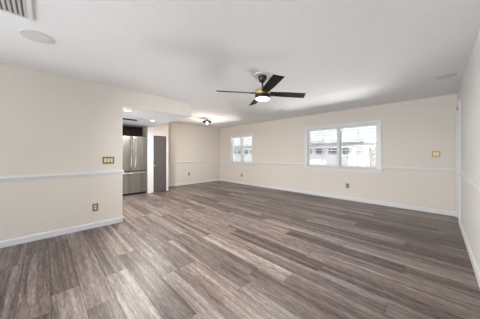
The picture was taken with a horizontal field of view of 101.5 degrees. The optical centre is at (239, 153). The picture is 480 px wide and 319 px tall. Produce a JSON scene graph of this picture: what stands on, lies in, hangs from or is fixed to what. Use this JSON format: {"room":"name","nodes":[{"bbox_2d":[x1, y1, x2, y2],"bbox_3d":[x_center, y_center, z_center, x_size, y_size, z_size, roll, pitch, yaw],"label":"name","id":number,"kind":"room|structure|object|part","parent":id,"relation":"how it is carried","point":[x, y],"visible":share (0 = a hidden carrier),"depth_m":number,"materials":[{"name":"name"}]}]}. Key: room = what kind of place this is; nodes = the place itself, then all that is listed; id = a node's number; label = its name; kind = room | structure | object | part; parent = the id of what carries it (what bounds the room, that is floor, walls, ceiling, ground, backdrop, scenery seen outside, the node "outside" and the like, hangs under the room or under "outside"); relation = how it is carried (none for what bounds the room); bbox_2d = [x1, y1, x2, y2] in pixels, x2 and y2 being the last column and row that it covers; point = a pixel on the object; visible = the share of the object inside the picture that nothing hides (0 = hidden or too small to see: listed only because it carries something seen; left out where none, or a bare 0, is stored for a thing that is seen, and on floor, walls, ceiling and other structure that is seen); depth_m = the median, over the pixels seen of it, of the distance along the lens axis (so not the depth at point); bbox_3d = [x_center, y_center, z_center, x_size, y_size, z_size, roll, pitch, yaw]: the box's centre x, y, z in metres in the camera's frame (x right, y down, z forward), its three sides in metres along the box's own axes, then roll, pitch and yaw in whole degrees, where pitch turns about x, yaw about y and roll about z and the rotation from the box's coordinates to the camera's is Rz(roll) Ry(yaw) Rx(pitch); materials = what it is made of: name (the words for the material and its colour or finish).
{"room":"empty living room","nodes":[
{"label":"empty living room","id":0,"kind":"room"},
{"bbox_2d":[0,63,190,240],"bbox_3d":[-3.680,0.020,2.160,0.120,2.440,7.050,0,0,45],"label":"wall","id":1,"kind":"structure","parent":0,"point":[50,123],"depth_m":2.98,"materials":[{"name":"paint"}]},
{"bbox_2d":[0,216,123,247],"bbox_3d":[-4.175,1.195,1.655,0.136,0.090,5.636,0,0,45],"label":"baseboard","id":2,"kind":"structure","parent":1,"relation":"attached to","point":[15,241],"depth_m":2.97,"materials":[{"name":"white wood"}]},
{"bbox_2d":[0,170,123,181],"bbox_3d":[-4.168,0.330,1.655,0.146,0.070,5.646,0,0,45],"label":"chair rail","id":3,"kind":"object","parent":1,"relation":"attached to","point":[96,173],"visible":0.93,"depth_m":2.97,"materials":[{"name":"white wood"}]},
{"bbox_2d":[92,203,97,210],"bbox_3d":[-2.442,0.900,3.307,0.078,0.125,0.010,0,0,-45],"label":"wall outlet","id":4,"kind":"object","parent":1,"relation":"attached to","point":[94,206],"visible":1,"depth_m":3.31,"materials":[{"name":"gold metal"}]},
{"bbox_2d":[102,157,113,163],"bbox_3d":[-2.308,0.110,3.440,0.175,0.125,0.011,0,0,-45],"label":"light switch","id":5,"kind":"object","parent":1,"relation":"attached to","point":[105,160],"visible":1,"depth_m":3.43,"materials":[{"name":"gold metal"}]},
{"bbox_2d":[140,123,167,192],"bbox_3d":[-2.927,0.020,6.689,0.700,2.440,0.680,0,0,45],"label":"wall","id":6,"kind":"structure","parent":0,"point":[162,129],"depth_m":6.42,"materials":[{"name":"paint"}]},
{"bbox_2d":[148,126,152,192],"bbox_3d":[-2.857,0.180,6.252,0.018,2.120,0.170,0,0,45],"label":"trim","id":7,"kind":"structure","parent":6,"relation":"attached to","point":[150,128],"depth_m":6.25,"materials":[{"name":"white"}]},
{"bbox_2d":[153,135,167,191],"bbox_3d":[-2.625,0.310,6.487,0.103,1.860,0.482,0,0,45],"label":"door","id":8,"kind":"structure","parent":6,"relation":"in","point":[160,142],"depth_m":6.50,"materials":[{"name":"grey wood"}]},
{"bbox_2d":[123,108,187,127],"bbox_3d":[-3.921,-1.040,4.098,2.960,0.320,4.650,0,0,45],"label":"soffit","id":9,"kind":"structure","parent":0,"point":[160,118],"depth_m":4.86,"materials":[{"name":"white paint"}]},
{"bbox_2d":[123,115,146,121],"bbox_3d":[-2.959,-0.933,4.593,0.700,0.130,1.270,0,0,45],"label":"return grille","id":10,"kind":"object","parent":9,"relation":"attached to","point":[125,117],"visible":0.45,"depth_m":4.80,"materials":[{"name":"white metal"}]},
{"bbox_3d":[-2.867,-0.879,4.501,0.300,0.018,1.110,0,0,45],"label":"louvre panel","id":11,"kind":"part","parent":10,"relation":"part of","materials":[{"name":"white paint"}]},
{"bbox_2d":[123,122,219,183],"bbox_3d":[-3.825,0.020,6.371,0.120,2.440,8.240,0,0,45],"label":"wall","id":12,"kind":"structure","parent":0,"point":[186,142],"depth_m":8.14,"materials":[{"name":"paint"}]},
{"bbox_2d":[123,126,141,135],"bbox_3d":[-3.622,-0.739,6.291,0.278,0.277,0.855,0,0,45],"label":"upper cabinet","id":13,"kind":"object","parent":12,"relation":"attached to","point":[127,131],"visible":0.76,"depth_m":6.32,"materials":[{"name":"brown wood"}]},
{"bbox_3d":[-3.706,-0.739,6.066,0.020,0.267,0.408,0,0,45],"label":"door","id":14,"kind":"part","parent":13,"relation":"part of","materials":[{"name":"brown wood"}]},
{"bbox_3d":[-3.405,-0.739,6.367,0.020,0.267,0.432,0,0,45],"label":"door","id":15,"kind":"part","parent":13,"relation":"part of","materials":[{"name":"brown wood"}]},
{"bbox_2d":[168,179,219,186],"bbox_3d":[-1.939,1.195,8.161,0.016,0.090,2.800,0,0,45],"label":"baseboard","id":16,"kind":"structure","parent":12,"relation":"attached to","point":[203,181],"depth_m":8.12,"materials":[{"name":"white wood"}]},
{"bbox_2d":[168,160,219,163],"bbox_3d":[-1.935,0.330,8.158,0.026,0.070,2.800,0,0,45],"label":"chair rail","id":17,"kind":"object","parent":12,"relation":"attached to","point":[213,160],"visible":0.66,"depth_m":8.12,"materials":[{"name":"white wood"}]},
{"bbox_2d":[0,181,479,318],"bbox_3d":[-2.019,1.242,2.824,7.650,0.003,10.662,0,0,45],"label":"floor","id":18,"kind":"structure","parent":0,"point":[214,249],"depth_m":2.18,"materials":[{"name":"wood"}]},
{"bbox_2d":[123,136,146,195],"bbox_3d":[-3.436,0.345,6.126,0.717,1.790,0.805,0,0,45],"label":"refrigerator","id":19,"kind":"object","parent":18,"relation":"on","point":[134,147],"visible":0.83,"depth_m":5.95,"materials":[{"name":"grey metal"}]},
{"bbox_3d":[-3.400,-0.018,5.803,0.080,1.035,0.398,0,0,45],"label":"door","id":20,"kind":"part","parent":19,"relation":"part of","materials":[{"name":"silver metal"}]},
{"bbox_3d":[-3.252,-0.018,5.858,0.077,0.934,0.026,0,0,45],"label":"handle","id":21,"kind":"part","parent":19,"relation":"part of","materials":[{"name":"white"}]},
{"bbox_3d":[-3.274,1.212,5.964,0.045,0.055,0.785,0,0,45],"label":"kick plate","id":22,"kind":"part","parent":19,"relation":"part of","materials":[{"name":"black"}]},
{"bbox_3d":[-3.257,0.853,5.947,0.080,0.645,0.805,0,0,45],"label":"freezer drawer","id":23,"kind":"part","parent":19,"relation":"part of","materials":[{"name":"silver metal"}]},
{"bbox_3d":[-3.167,-0.018,5.942,0.077,0.934,0.026,0,0,45],"label":"handle","id":24,"kind":"part","parent":19,"relation":"part of","materials":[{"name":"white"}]},
{"bbox_3d":[-3.113,-0.018,6.091,0.080,1.035,0.398,0,0,45],"label":"door","id":25,"kind":"part","parent":19,"relation":"part of","materials":[{"name":"silver metal"}]},
{"bbox_2d":[0,0,479,127],"bbox_3d":[-1.998,-1.275,2.846,7.750,0.150,10.700,0,0,45],"label":"ceiling","id":26,"kind":"structure","parent":0,"point":[342,54],"depth_m":2.23,"materials":[{"name":"paint"}]},
{"bbox_2d":[0,0,32,20],"bbox_3d":[-1.918,-1.193,1.409,0.405,0.013,0.580,0,0,45],"label":"ceiling vent","id":27,"kind":"object","parent":26,"relation":"in","point":[20,8],"visible":1,"depth_m":1.60,"materials":[{"name":"white metal"}]},
{"bbox_2d":[19,29,54,43],"bbox_3d":[-2.068,-1.196,2.005,0.250,0.009,0.250,0,0,45],"label":"ceiling speaker","id":28,"kind":"object","parent":26,"relation":"attached to","point":[36,36],"visible":1,"depth_m":1.99,"materials":[{"name":"white plastic"}]},
{"bbox_2d":[203,118,210,123],"bbox_3d":[-1.117,-1.100,6.661,0.292,0.200,0.292,0,0,45],"label":"flush light","id":29,"kind":"object","parent":26,"relation":"attached to","point":[207,120],"visible":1,"depth_m":6.60,"materials":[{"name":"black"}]},
{"bbox_2d":[216,72,305,105],"bbox_3d":[0.346,-1.010,3.005,1.070,0.381,1.070,0,0,34],"label":"ceiling fan","id":30,"kind":"object","parent":26,"relation":"hanging from","point":[262,94],"visible":1,"depth_m":2.94,"materials":[{"name":"black"}]},
{"bbox_3d":[-0.058,-0.928,2.938,0.600,0.040,0.130,0,0,-10],"label":"blade","id":31,"kind":"part","parent":30,"relation":"part of","materials":[{"name":"black wood"}]},
{"bbox_3d":[0.414,-0.928,2.601,0.130,0.040,0.600,0,0,-10],"label":"blade","id":32,"kind":"part","parent":30,"relation":"part of","materials":[{"name":"black wood"}]},
{"bbox_3d":[0.751,-0.928,3.073,0.600,0.040,0.130,0,0,-10],"label":"blade","id":33,"kind":"part","parent":30,"relation":"part of","materials":[{"name":"black wood"}]},
{"bbox_2d":[434,72,456,78],"bbox_3d":[3.147,-1.196,3.005,0.240,0.009,0.240,0,0,45],"label":"ceiling speaker","id":34,"kind":"object","parent":26,"relation":"attached to","point":[446,75],"visible":1,"depth_m":2.98,"materials":[{"name":"white plastic"}]},
{"bbox_2d":[220,94,456,211],"bbox_3d":[1.729,0.020,6.573,7.690,2.440,0.140,0,0,45],"label":"wall","id":35,"kind":"structure","parent":0,"point":[412,129],"depth_m":4.75,"materials":[{"name":"paint"}]},
{"bbox_2d":[230,132,253,165],"bbox_3d":[0.083,-0.185,8.172,1.450,1.310,0.205,0,0,45],"label":"window","id":36,"kind":"structure","parent":35,"relation":"in","point":[243,134],"depth_m":8.14,"materials":[{"name":"white plastic"}]},
{"bbox_2d":[232,136,240,161],"bbox_3d":[-0.144,-0.194,8.390,0.548,1.090,0.078,0,0,45],"label":"window blind","id":37,"kind":"object","parent":36,"relation":"attached to","point":[233,138],"visible":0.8,"depth_m":8.49,"materials":[{"name":"white plastic"}]},
{"bbox_2d":[242,135,251,162],"bbox_3d":[0.300,-0.194,7.946,0.548,1.090,0.078,0,0,45],"label":"window blind","id":38,"kind":"object","parent":36,"relation":"attached to","point":[250,135],"visible":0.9,"depth_m":7.98,"materials":[{"name":"white plastic"}]},
{"bbox_2d":[220,119,455,172],"bbox_3d":[1.706,-0.185,6.550,7.450,1.310,0.205,0,0,45],"label":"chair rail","id":39,"kind":"structure","parent":35,"relation":"in","point":[378,123],"depth_m":5.31,"materials":[{"name":"white wood"}]},
{"bbox_2d":[308,128,336,165],"bbox_3d":[2.430,-0.194,5.816,0.848,1.090,0.078,0,0,45],"label":"window blind","id":40,"kind":"object","parent":39,"relation":"attached to","point":[328,129],"visible":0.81,"depth_m":5.80,"materials":[{"name":"white plastic"}]},
{"bbox_3d":[2.472,0.056,5.857,0.857,0.605,0.028,0,0,45],"label":"sash","id":41,"kind":"part","parent":39,"relation":"part of","materials":[{"name":"glass"}]},
{"bbox_3d":[2.728,0.392,5.457,2.050,0.027,0.105,0,0,45],"label":"sill","id":42,"kind":"part","parent":39,"relation":"part of","materials":[{"name":"white wood"}]},
{"bbox_2d":[340,124,375,167],"bbox_3d":[3.087,-0.194,5.160,0.848,1.090,0.078,0,0,45],"label":"window blind","id":43,"kind":"object","parent":39,"relation":"attached to","point":[372,125],"visible":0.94,"depth_m":5.10,"materials":[{"name":"white plastic"}]},
{"bbox_3d":[3.091,0.341,5.165,0.842,0.020,0.052,0,0,45],"label":"rail","id":44,"kind":"part","parent":43,"relation":"part of","materials":[{"name":"white plastic"}]},
{"bbox_3d":[3.127,0.056,5.201,0.857,0.605,0.028,0,0,45],"label":"sash","id":45,"kind":"part","parent":39,"relation":"part of","materials":[{"name":"glass"}]},
{"bbox_2d":[220,179,455,215],"bbox_3d":[1.674,1.195,6.517,7.450,0.090,0.016,0,0,45],"label":"baseboard","id":46,"kind":"structure","parent":35,"relation":"attached to","point":[424,209],"depth_m":5.07,"materials":[{"name":"white wood"}]},
{"bbox_2d":[432,151,439,156],"bbox_3d":[4.097,0.000,4.097,0.125,0.125,0.011,0,0,45],"label":"light switch","id":47,"kind":"object","parent":35,"relation":"attached to","point":[434,153],"visible":1,"depth_m":4.09,"materials":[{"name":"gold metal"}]},
{"bbox_2d":[457,31,479,271],"bbox_3d":[0.679,0.020,0.170,0.120,2.440,10.400,0,0,45],"label":"wall","id":48,"kind":"structure","parent":0,"point":[468,93],"depth_m":2.34,"materials":[{"name":"paint"}]},
{"bbox_2d":[456,100,460,223],"bbox_3d":[4.077,0.155,3.617,0.090,2.170,0.700,0,0,45],"label":"door","id":49,"kind":"structure","parent":48,"relation":"in","point":[458,107],"depth_m":3.45,"materials":[{"name":"white wood"}]},
{"bbox_2d":[458,171,479,192],"bbox_3d":[0.376,0.330,-0.030,0.026,0.070,9.690,0,0,45],"label":"chair rail","id":50,"kind":"object","parent":48,"relation":"attached to","point":[469,180],"visible":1,"depth_m":2.25,"materials":[{"name":"white wood"}]},
{"bbox_2d":[459,221,479,287],"bbox_3d":[0.380,1.195,-0.033,0.016,0.090,9.690,0,0,45],"label":"baseboard","id":51,"kind":"structure","parent":48,"relation":"attached to","point":[472,259],"depth_m":2.27,"materials":[{"name":"white wood"}]},
{"label":"outside","id":52,"kind":"structure","parent":0,"visible":0},
{"bbox_3d":[23.370,1.690,44.583,90.000,0.200,83.900,0,0,45],"label":"ground","id":53,"kind":"structure","parent":52,"visible":0},
{"bbox_2d":[234,139,375,165],"bbox_3d":[5.940,0.040,32.103,44.200,3.100,7.400,0,0,45],"label":"neighbouring building","id":54,"kind":"structure","parent":53,"relation":"on","point":[331,156],"depth_m":22.83,"materials":[{"name":"white paint"}]},
{"bbox_3d":[10.886,-0.310,22.977,1.000,0.660,0.030,0,0,45],"label":"pane","id":55,"kind":"part","parent":54,"relation":"part of","materials":[{"name":"clear glass"}]},
{"bbox_3d":[11.982,-0.310,21.881,1.000,0.660,0.030,0,0,45],"label":"pane","id":56,"kind":"part","parent":54,"relation":"part of","materials":[{"name":"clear glass"}]},
{"bbox_2d":[347,148,375,166],"bbox_3d":[7.703,0.631,11.309,2.424,1.937,2.436,0,0,-34],"label":"palm tree","id":57,"kind":"object","parent":53,"relation":"on","point":[373,153],"visible":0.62,"depth_m":11.29,"materials":[{"name":"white plant"}]}
]}

